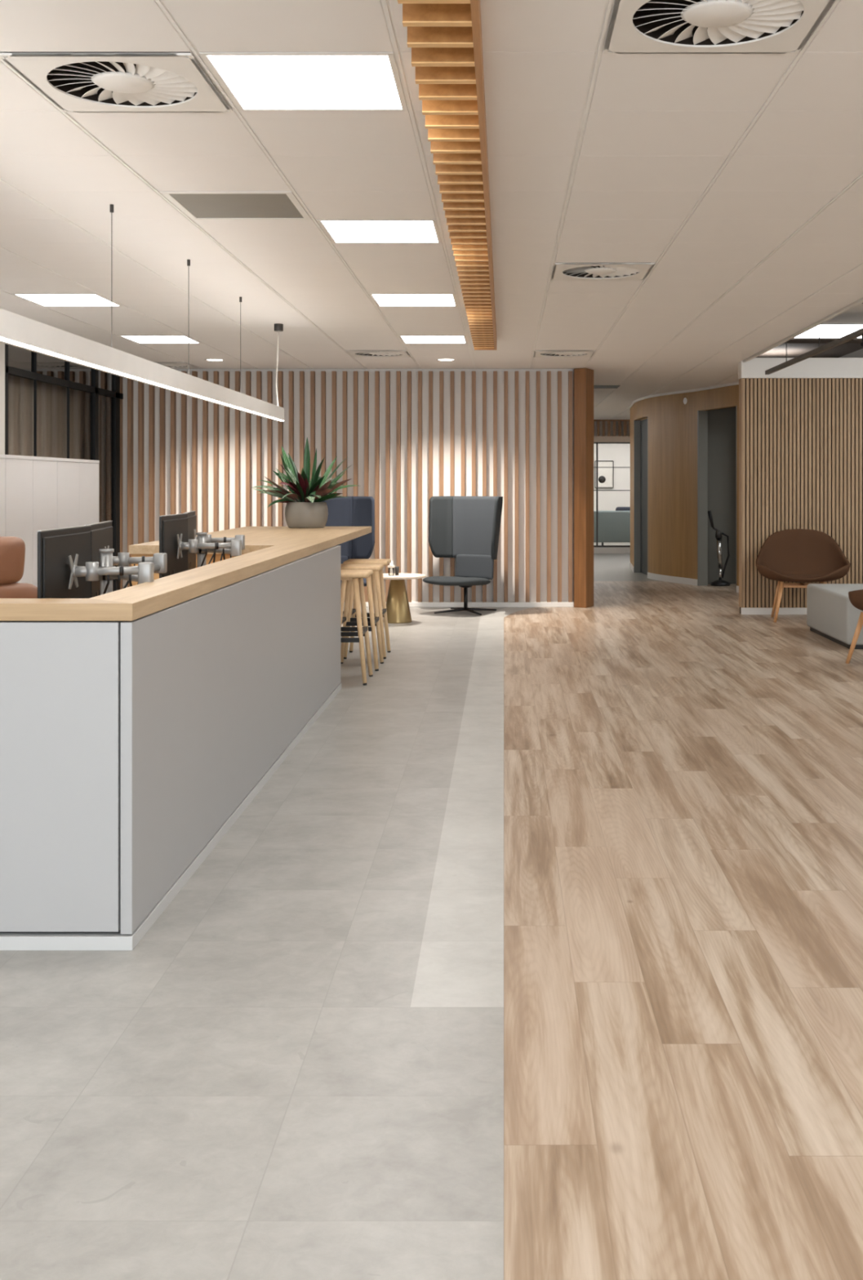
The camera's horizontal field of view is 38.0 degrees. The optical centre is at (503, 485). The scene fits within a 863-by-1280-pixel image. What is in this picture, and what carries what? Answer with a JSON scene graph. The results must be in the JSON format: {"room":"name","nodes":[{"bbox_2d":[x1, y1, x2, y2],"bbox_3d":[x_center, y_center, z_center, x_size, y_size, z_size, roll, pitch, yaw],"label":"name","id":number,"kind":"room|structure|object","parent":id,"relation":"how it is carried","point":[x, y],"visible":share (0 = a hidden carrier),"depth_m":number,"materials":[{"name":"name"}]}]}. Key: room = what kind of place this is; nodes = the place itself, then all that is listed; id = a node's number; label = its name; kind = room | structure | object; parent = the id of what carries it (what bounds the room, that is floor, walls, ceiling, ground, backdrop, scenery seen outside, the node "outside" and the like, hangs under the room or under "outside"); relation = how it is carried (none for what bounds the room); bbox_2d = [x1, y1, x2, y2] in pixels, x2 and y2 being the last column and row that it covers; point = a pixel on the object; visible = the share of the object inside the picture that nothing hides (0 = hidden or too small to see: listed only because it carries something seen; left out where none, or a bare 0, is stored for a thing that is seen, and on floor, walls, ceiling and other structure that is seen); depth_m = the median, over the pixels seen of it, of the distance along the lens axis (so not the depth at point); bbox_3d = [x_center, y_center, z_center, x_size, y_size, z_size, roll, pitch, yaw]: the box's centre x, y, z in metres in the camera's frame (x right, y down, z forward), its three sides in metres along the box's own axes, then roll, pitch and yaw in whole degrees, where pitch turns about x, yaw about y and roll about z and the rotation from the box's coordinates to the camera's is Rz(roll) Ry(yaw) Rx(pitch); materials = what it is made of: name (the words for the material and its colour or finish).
{"room":"lobby","nodes":[
{"label":"lobby","id":0,"kind":"room"},
{"bbox_2d":[0,342,4,454],"bbox_3d":[-4.250,0.020,2.650,0.120,2.640,15.700,0,0,0],"label":"wall","id":1,"kind":"structure","parent":0,"point":[2,344],"depth_m":10.44,"materials":[{"name":"white paint"}]},
{"bbox_2d":[4,343,123,591],"bbox_3d":[-4.215,0.025,12.130,0.050,2.630,3.260,0,0,0],"label":"window","id":2,"kind":"structure","parent":1,"relation":"in","point":[19,362],"depth_m":12.53,"materials":[{"name":"black metal"}]},
{"bbox_2d":[0,607,532,1279],"bbox_3d":[-3.740,1.350,4.325,8.320,0.020,19.050,0,0,0],"label":"floor","id":3,"kind":"structure","parent":0,"point":[254,1088],"depth_m":3.04,"materials":[{"name":"tile"}]},
{"bbox_2d":[0,454,5,536],"bbox_3d":[-3.426,0.571,7.564,0.457,1.538,0.927,0,0,0],"label":"storage cabinet","id":4,"kind":"object","parent":3,"relation":"on","point":[2,461],"visible":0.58,"depth_m":7.98,"materials":[{"name":"white laminate"}]},
{"bbox_2d":[0,536,37,598],"bbox_3d":[-2.266,0.772,5.147,0.651,1.135,0.670,0,0,38],"label":"office chair","id":5,"kind":"object","parent":3,"relation":"on","point":[12,548],"visible":0.41,"depth_m":5.03,"materials":[{"name":"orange leather"}]},
{"bbox_2d":[2,454,57,586],"bbox_3d":[-3.426,0.571,8.493,0.457,1.538,0.927,0,0,0],"label":"storage cabinet","id":6,"kind":"object","parent":3,"relation":"on","point":[31,482],"visible":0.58,"depth_m":8.45,"materials":[{"name":"white laminate"}]},
{"bbox_2d":[57,457,99,528],"bbox_3d":[-3.426,0.571,9.424,0.457,1.538,0.927,0,0,0],"label":"storage cabinet","id":7,"kind":"object","parent":3,"relation":"on","point":[77,480],"visible":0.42,"depth_m":9.38,"materials":[{"name":"white laminate"}]},
{"bbox_2d":[0,526,371,950],"bbox_3d":[-2.235,0.840,7.000,2.330,1.000,6.800,0,0,0],"label":"reception desk","id":8,"kind":"object","parent":3,"relation":"on","point":[139,723],"depth_m":3.78,"materials":[{"name":"white laminate"}]},
{"bbox_2d":[0,598,132,621],"bbox_3d":[-2.235,0.365,3.683,2.330,0.050,0.165,0,0,0],"label":"countertop","id":9,"kind":"structure","parent":8,"relation":"on","point":[11,609],"depth_m":3.60,"materials":[{"name":"brown wood"}]},
{"bbox_2d":[68,545,167,595],"bbox_3d":[-1.417,0.422,4.685,0.274,0.365,0.723,0,0,-8],"label":"monitor stand","id":10,"kind":"object","parent":8,"relation":"on","point":[146,568],"visible":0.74,"depth_m":4.41,"materials":[{"name":"silver metal"}]},
{"bbox_2d":[36,524,91,598],"bbox_3d":[-1.525,0.314,4.360,0.022,0.332,0.570,0,0,-2],"label":"monitor","id":11,"kind":"object","parent":10,"relation":"attached to","point":[55,546],"visible":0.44,"depth_m":4.27,"materials":[{"name":"black plastic"}]},
{"bbox_2d":[85,520,112,597],"bbox_3d":[-1.603,0.314,4.970,0.022,0.332,0.570,0,0,-9],"label":"monitor","id":12,"kind":"object","parent":10,"relation":"attached to","point":[101,533],"visible":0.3,"depth_m":4.86,"materials":[{"name":"black plastic"}]},
{"bbox_2d":[177,528,244,567],"bbox_3d":[-1.458,0.419,6.345,0.296,0.372,0.723,0,0,-7],"label":"monitor stand","id":13,"kind":"object","parent":8,"relation":"on","point":[202,544],"visible":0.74,"depth_m":6.06,"materials":[{"name":"silver metal"}]},
{"bbox_2d":[159,513,187,577],"bbox_3d":[-1.585,0.306,6.020,0.022,0.332,0.570,0,0,-2],"label":"monitor","id":14,"kind":"object","parent":13,"relation":"attached to","point":[172,525],"visible":0.58,"depth_m":5.95,"materials":[{"name":"black plastic"}]},
{"bbox_2d":[183,511,195,569],"bbox_3d":[-1.663,0.306,6.630,0.022,0.332,0.570,0,0,-9],"label":"monitor","id":15,"kind":"object","parent":13,"relation":"attached to","point":[191,515],"visible":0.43,"depth_m":6.60,"materials":[{"name":"black plastic"}]},
{"bbox_2d":[90,526,371,620],"bbox_3d":[-1.600,0.365,7.000,1.060,0.050,6.800,0,0,0],"label":"countertop","id":16,"kind":"structure","parent":8,"relation":"on","point":[266,548],"depth_m":5.67,"materials":[{"name":"brown wood"}]},
{"bbox_2d":[250,437,357,528],"bbox_3d":[-1.580,-0.027,10.035,0.794,0.734,0.704,0,0,-41],"label":"potted plant","id":17,"kind":"object","parent":8,"relation":"on","point":[313,513],"visible":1,"depth_m":9.97,"materials":[{"name":"green plant"}]},
{"bbox_2d":[296,496,374,613],"bbox_3d":[-1.706,0.725,12.861,0.867,1.219,0.764,0,0,-34],"label":"lounge chair","id":18,"kind":"object","parent":3,"relation":"on","point":[347,511],"visible":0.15,"depth_m":13.16,"materials":[{"name":"blue fabric"}]},
{"bbox_2d":[340,569,373,685],"bbox_3d":[-1.085,0.965,8.580,0.344,0.753,0.408,0,0,0],"label":"bar stool","id":19,"kind":"object","parent":3,"relation":"on","point":[357,576],"visible":0.52,"depth_m":8.43,"materials":[{"name":"brown wood"}]},
{"bbox_2d":[340,564,384,671],"bbox_3d":[-1.070,0.965,9.220,0.344,0.753,0.408,0,0,0],"label":"bar stool","id":20,"kind":"object","parent":3,"relation":"on","point":[374,622],"visible":0.68,"depth_m":9.11,"materials":[{"name":"brown wood"}]},
{"bbox_2d":[342,559,391,658],"bbox_3d":[-1.075,0.965,9.850,0.344,0.753,0.408,0,0,0],"label":"bar stool","id":21,"kind":"object","parent":3,"relation":"on","point":[379,575],"visible":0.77,"depth_m":9.69,"materials":[{"name":"brown wood"}]},
{"bbox_2d":[382,573,425,623],"bbox_3d":[-1.045,1.110,12.280,0.554,0.460,0.554,0,0,0],"label":"side table","id":22,"kind":"object","parent":3,"relation":"on","point":[397,608],"visible":0.87,"depth_m":12.19,"materials":[{"name":"brown metal"}]},
{"bbox_2d":[387,560,395,575],"bbox_3d":[-1.100,0.807,12.220,0.072,0.145,0.072,0,0,0],"label":"glass bottle","id":23,"kind":"object","parent":22,"relation":"on","point":[391,565],"visible":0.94,"depth_m":12.21,"materials":[{"name":"white glass"}]},
{"bbox_2d":[395,566,399,575],"bbox_3d":[-1.048,0.838,12.260,0.044,0.085,0.044,0,0,0],"label":"tumbler","id":24,"kind":"object","parent":22,"relation":"on","point":[397,568],"visible":1,"depth_m":12.24,"materials":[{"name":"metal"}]},
{"bbox_2d":[422,496,502,615],"bbox_3d":[-0.439,0.725,13.138,0.867,1.219,0.764,0,0,32],"label":"lounge chair","id":25,"kind":"object","parent":3,"relation":"on","point":[466,529],"visible":1,"depth_m":13.36,"materials":[{"name":"grey fabric"}]},
{"bbox_2d":[80,371,573,602],"bbox_3d":[-3.565,0.020,13.867,8.670,2.640,0.205,0,0,0],"label":"wall","id":26,"kind":"structure","parent":0,"point":[407,439],"depth_m":13.85,"materials":[{"name":"brown wood"}]},
{"bbox_2d":[174,368,573,371],"bbox_3d":[-1.710,-1.275,13.844,4.960,0.030,0.012,0,0,0],"label":"trim","id":27,"kind":"structure","parent":26,"relation":"attached to","point":[179,370],"depth_m":13.84,"materials":[{"name":"white paint"}]},
{"bbox_2d":[343,601,573,607],"bbox_3d":[-2.915,1.312,13.803,7.370,0.055,0.095,0,0,0],"label":"baseboard","id":28,"kind":"structure","parent":26,"relation":"attached to","point":[412,604],"depth_m":13.75,"materials":[{"name":"white paint"}]},
{"bbox_2d":[0,0,862,419],"bbox_3d":[-2.138,-1.304,12.850,10.840,0.032,36.300,0,0,0],"label":"ceiling","id":29,"kind":"structure","parent":0,"point":[659,127],"depth_m":5.62,"materials":[{"name":"white paint"}]},
{"bbox_2d":[11,293,122,306],"bbox_3d":[-3.027,-1.304,8.701,0.578,0.032,0.574,0,0,0],"label":"recessed light","id":30,"kind":"object","parent":29,"relation":"in","point":[42,300],"visible":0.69,"depth_m":8.71,"materials":[{"name":"white plastic"}]},
{"bbox_2d":[0,51,232,112],"bbox_3d":[-1.221,-1.338,4.013,0.578,0.110,0.574,0,0,0],"label":"ceiling vent","id":31,"kind":"object","parent":29,"relation":"in","point":[75,82],"visible":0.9,"depth_m":4.01,"materials":[{"name":"white metal"}]},
{"bbox_2d":[0,204,284,421],"bbox_3d":[-1.800,-0.903,5.875,0.072,0.774,8.350,0,0,0],"label":"strip light","id":32,"kind":"object","parent":29,"relation":"hanging from","point":[18,331],"visible":1,"depth_m":5.74,"materials":[{"name":"metal"}]},
{"bbox_2d":[0,336,284,421],"bbox_3d":[-1.779,-0.520,5.870,0.026,0.008,8.340,0,0,0],"label":"diffuser","id":33,"kind":"object","parent":32,"relation":"attached to","point":[21,341],"depth_m":5.93,"materials":[{"name":"white"}]},
{"bbox_2d":[118,335,201,343],"bbox_3d":[-3.027,-1.304,11.045,0.578,0.032,0.574,0,0,0],"label":"recessed light","id":34,"kind":"object","parent":29,"relation":"in","point":[137,339],"visible":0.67,"depth_m":11.04,"materials":[{"name":"white plastic"}]},
{"bbox_2d":[155,362,198,368],"bbox_3d":[-3.629,-1.338,13.389,0.578,0.110,0.574,0,0,0],"label":"ceiling vent","id":35,"kind":"object","parent":29,"relation":"in","point":[171,365],"visible":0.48,"depth_m":13.36,"materials":[{"name":"white metal"}]},
{"bbox_2d":[204,358,224,361],"bbox_3d":[-2.960,-1.287,12.800,0.200,0.010,0.200,0,0,0],"label":"recessed light","id":36,"kind":"object","parent":29,"relation":"in","point":[206,359],"visible":1,"depth_m":12.75,"materials":[{"name":"white plastic"}]},
{"bbox_2d":[160,191,311,219],"bbox_3d":[-1.221,-1.294,5.771,0.578,0.013,0.574,0,0,0],"label":"panel","id":37,"kind":"object","parent":29,"relation":"attached to","point":[197,205],"visible":1,"depth_m":5.74,"materials":[{"name":"grey metal"}]},
{"bbox_2d":[199,51,408,111],"bbox_3d":[-0.619,-1.304,4.013,0.578,0.032,0.574,0,0,0],"label":"recessed light","id":38,"kind":"object","parent":29,"relation":"in","point":[255,81],"visible":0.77,"depth_m":3.98,"materials":[{"name":"white plastic"}]},
{"bbox_2d":[345,350,410,357],"bbox_3d":[-1.221,-1.338,12.217,0.578,0.110,0.574,0,0,0],"label":"ceiling vent","id":39,"kind":"object","parent":29,"relation":"in","point":[354,353],"visible":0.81,"depth_m":12.21,"materials":[{"name":"white metal"}]},
{"bbox_2d":[316,219,441,243],"bbox_3d":[-0.619,-1.304,6.357,0.578,0.032,0.574,0,0,0],"label":"recessed light","id":40,"kind":"object","parent":29,"relation":"in","point":[339,231],"visible":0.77,"depth_m":6.36,"materials":[{"name":"white plastic"}]},
{"bbox_2d":[368,293,457,306],"bbox_3d":[-0.619,-1.304,8.701,0.578,0.032,0.574,0,0,0],"label":"recessed light","id":41,"kind":"object","parent":29,"relation":"in","point":[380,300],"visible":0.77,"depth_m":8.71,"materials":[{"name":"white plastic"}]},
{"bbox_2d":[398,335,467,343],"bbox_3d":[-0.619,-1.304,11.045,0.578,0.032,0.574,0,0,0],"label":"recessed light","id":42,"kind":"object","parent":29,"relation":"in","point":[405,339],"visible":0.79,"depth_m":11.04,"materials":[{"name":"white plastic"}]},
{"bbox_2d":[435,358,455,360],"bbox_3d":[-0.590,-1.287,12.780,0.200,0.010,0.200,0,0,0],"label":"recessed light","id":43,"kind":"object","parent":29,"relation":"in","point":[437,359],"visible":1,"depth_m":12.75,"materials":[{"name":"white plastic"}]},
{"bbox_2d":[397,0,496,350],"bbox_3d":[-0.163,-1.244,6.480,0.200,0.092,9.160,0,0,0],"label":"wooden ceiling slats","id":44,"kind":"object","parent":29,"relation":"attached to","point":[444,37],"visible":1,"depth_m":4.18,"materials":[{"name":"brown wood"}]},
{"bbox_2d":[533,350,595,357],"bbox_3d":[0.585,-1.338,12.217,0.578,0.110,0.574,0,0,0],"label":"ceiling vent","id":45,"kind":"object","parent":29,"relation":"in","point":[538,353],"visible":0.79,"depth_m":12.21,"materials":[{"name":"white metal"}]},
{"bbox_2d":[551,262,654,279],"bbox_3d":[0.585,-1.338,7.529,0.578,0.110,0.574,0,0,0],"label":"ceiling vent","id":46,"kind":"object","parent":29,"relation":"in","point":[562,271],"visible":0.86,"depth_m":7.52,"materials":[{"name":"white metal"}]},
{"bbox_2d":[593,385,620,388],"bbox_3d":[1.200,-1.293,16.325,0.600,0.014,0.450,0,0,0],"label":"ceiling vent","id":47,"kind":"object","parent":29,"relation":"in","point":[594,386],"visible":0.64,"depth_m":16.24,"materials":[{"name":"grey metal"}]},
{"bbox_2d":[603,0,834,53],"bbox_3d":[0.585,-1.338,3.427,0.578,0.110,0.574,0,0,0],"label":"ceiling vent","id":48,"kind":"object","parent":29,"relation":"in","point":[636,26],"visible":1,"depth_m":3.56,"materials":[{"name":"white metal"}]},
{"bbox_3d":[-4.355,-1.235,11.650,0.050,0.030,2.500,0,0,0],"label":"rail","id":49,"kind":"object","parent":29,"relation":"attached to","visible":0},
{"bbox_2d":[8,374,79,459],"bbox_3d":[-4.350,0.040,11.650,0.019,2.500,2.401,0,0,0],"label":"curtain","id":50,"kind":"object","parent":49,"relation":"hanging from","point":[51,399],"visible":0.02,"depth_m":11.78,"materials":[{"name":"brown fabric"}]},
{"bbox_2d":[8,51,862,364],"bbox_3d":[-2.050,-1.510,12.850,11.900,0.040,36.300,0,0,0],"label":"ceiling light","id":51,"kind":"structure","parent":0,"point":[795,348],"depth_m":13.64,"materials":[{"name":"white plastic"}]},
{"bbox_2d":[593,443,630,511],"bbox_3d":[2.500,-0.010,29.250,6.000,2.700,0.100,0,0,0],"label":"wall","id":52,"kind":"structure","parent":0,"point":[620,453],"depth_m":29.20,"materials":[{"name":"white paint"}]},
{"bbox_2d":[594,460,613,488],"bbox_3d":[2.340,-0.260,29.180,0.436,0.636,0.040,0,0,0],"label":"framed picture","id":53,"kind":"object","parent":52,"relation":"attached to","point":[605,475],"visible":1,"depth_m":29.18,"materials":[{"name":"white paper"}]},
{"bbox_2d":[503,542,862,1279],"bbox_3d":[2.400,1.350,12.800,8.800,0.020,36.000,0,0,0],"label":"floor","id":54,"kind":"structure","parent":0,"point":[683,769],"depth_m":3.68,"materials":[{"name":"brown wood"}]},
{"bbox_2d":[573,368,593,608],"bbox_3d":[0.886,0.028,13.936,0.228,2.625,0.529,0,0,0],"label":"end post","id":55,"kind":"object","parent":54,"relation":"on","point":[583,378],"visible":0.8,"depth_m":13.72,"materials":[{"name":"brown wood"}]},
{"bbox_2d":[593,419,630,553],"bbox_3d":[2.400,0.020,24.560,4.400,2.640,0.180,0,0,0],"label":"window","id":56,"kind":"structure","parent":54,"relation":"on","point":[605,431],"depth_m":24.55,"materials":[{"name":"metal"}]},
{"bbox_2d":[593,419,630,435],"bbox_3d":[2.400,-1.135,24.525,4.400,0.330,0.110,0,0,0],"label":"grille","id":57,"kind":"object","parent":56,"relation":"attached to","point":[601,427],"depth_m":24.48,"materials":[{"name":"brown wood"}]},
{"bbox_2d":[593,511,630,545],"bbox_3d":[2.400,0.940,26.925,2.600,0.800,0.850,0,0,0],"label":"sofa","id":58,"kind":"object","parent":54,"relation":"on","point":[613,526],"visible":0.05,"depth_m":26.50,"materials":[{"name":"grey fabric"}]},
{"bbox_2d":[615,506,630,511],"bbox_3d":[2.620,0.570,26.850,0.440,0.220,0.180,0,0,0],"label":"cushion","id":59,"kind":"object","parent":58,"relation":"on","point":[617,508],"visible":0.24,"depth_m":26.76,"materials":[{"name":"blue fabric"}]},
{"bbox_2d":[707,510,729,586],"bbox_3d":[2.899,0.837,16.749,0.262,1.006,0.260,0,0,-44],"label":"vacuum cleaner","id":60,"kind":"object","parent":54,"relation":"on","point":[719,582],"visible":1,"depth_m":16.73,"materials":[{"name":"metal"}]},
{"bbox_2d":[755,528,849,622],"bbox_3d":[2.977,0.894,12.482,0.914,0.900,0.667,0,0,9],"label":"armchair","id":61,"kind":"object","parent":54,"relation":"on","point":[806,556],"visible":0.96,"depth_m":12.69,"materials":[{"name":"brown fabric"}]},
{"bbox_2d":[785,573,821,580],"bbox_3d":[2.965,0.915,12.410,0.520,0.050,0.520,0,0,9],"label":"seat cushion","id":62,"kind":"object","parent":61,"relation":"on","point":[788,576],"depth_m":12.21,"materials":[{"name":"brown fabric"}]},
{"bbox_2d":[806,583,862,648],"bbox_3d":[3.475,1.124,10.890,1.350,0.432,1.380,0,0,0],"label":"pouf","id":63,"kind":"object","parent":54,"relation":"on","point":[831,615],"visible":0.93,"depth_m":10.73,"materials":[{"name":"grey fabric"}]},
{"bbox_2d":[844,589,862,663],"bbox_3d":[2.987,0.894,9.367,0.914,0.900,0.667,0,0,-40],"label":"armchair","id":64,"kind":"object","parent":54,"relation":"on","point":[855,597],"visible":1,"depth_m":9.37,"materials":[{"name":"brown fabric"}]},
{"bbox_2d":[630,384,738,586],"bbox_3d":[2.925,-0.003,18.950,1.853,2.515,8.700,0,0,0],"label":"wall","id":65,"kind":"structure","parent":0,"point":[672,424],"depth_m":17.22,"materials":[{"name":"brown wood"}]},
{"bbox_2d":[633,418,647,575],"bbox_3d":[2.111,0.170,18.665,0.142,2.340,1.170,0,0,-4],"label":"door","id":66,"kind":"structure","parent":65,"relation":"in","point":[640,427],"depth_m":19.22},
{"bbox_2d":[628,382,738,410],"bbox_3d":[2.920,-1.275,18.953,1.883,0.030,8.729,0,0,0],"label":"trim","id":67,"kind":"structure","parent":65,"relation":"attached to","point":[735,383],"depth_m":16.98,"materials":[{"name":"white paint"}]},
{"bbox_2d":[629,560,738,592],"bbox_3d":[2.923,1.298,18.951,1.857,0.085,8.712,0,0,0],"label":"baseboard","id":68,"kind":"structure","parent":65,"relation":"attached to","point":[650,575],"depth_m":17.26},
{"bbox_2d":[697,405,736,592],"bbox_3d":[2.817,0.170,16.197,0.141,2.340,1.115,0,0,-17],"label":"door frame","id":69,"kind":"structure","parent":65,"relation":"in","point":[702,415],"depth_m":16.70,"materials":[{"name":"grey metal"}]},
{"bbox_2d":[707,406,735,584],"bbox_3d":[3.160,0.090,17.075,0.910,2.500,0.099,0,0,-10],"label":"wall","id":70,"kind":"structure","parent":0,"point":[721,422],"depth_m":16.99,"materials":[{"name":"grey paint"}]},
{"bbox_2d":[738,377,862,613],"bbox_3d":[4.683,0.013,13.049,4.434,2.655,0.142,0,0,0],"label":"wall","id":71,"kind":"structure","parent":0,"point":[801,439],"depth_m":12.98,"materials":[{"name":"brown wood"}]},
{"bbox_2d":[740,607,806,614],"bbox_3d":[4.682,1.305,12.982,4.436,0.070,0.035,0,0,0],"label":"baseboard","id":72,"kind":"structure","parent":71,"relation":"attached to","point":[745,611],"depth_m":12.96,"materials":[{"name":"white paint"}]},
{"bbox_2d":[737,357,862,379],"bbox_3d":[4.681,-1.220,13.050,4.438,0.210,0.180,0,0,0],"label":"trim","id":73,"kind":"structure","parent":71,"relation":"attached to","point":[810,367],"depth_m":12.96,"materials":[{"name":"white paint"}]},
{"bbox_2d":[742,297,862,362],"bbox_3d":[2.489,-1.548,3.840,0.030,0.545,18.280,0,0,0],"label":"trim","id":74,"kind":"structure","parent":71,"relation":"attached to","point":[860,301],"depth_m":10.15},
{"bbox_2d":[791,303,862,357],"bbox_3d":[4.737,-1.850,7.350,4.526,0.060,25.300,0,0,0],"label":"ceiling","id":75,"kind":"structure","parent":0,"point":[855,314],"depth_m":13.71,"materials":[{"name":"white paint"}]},
{"bbox_2d":[764,324,862,374],"bbox_3d":[2.789,-1.390,7.175,0.421,0.861,10.350,0,0,0],"label":"track","id":76,"kind":"object","parent":75,"relation":"hanging from","point":[858,333],"visible":0.62,"depth_m":10.30,"materials":[{"name":"metal"}]},
{"bbox_2d":[794,322,862,337],"bbox_3d":[4.040,-1.808,14.600,1.820,0.024,1.240,0,0,0],"label":"recessed light","id":77,"kind":"object","parent":75,"relation":"in","point":[827,330],"visible":0.38,"depth_m":14.45,"materials":[{"name":"white plastic"}]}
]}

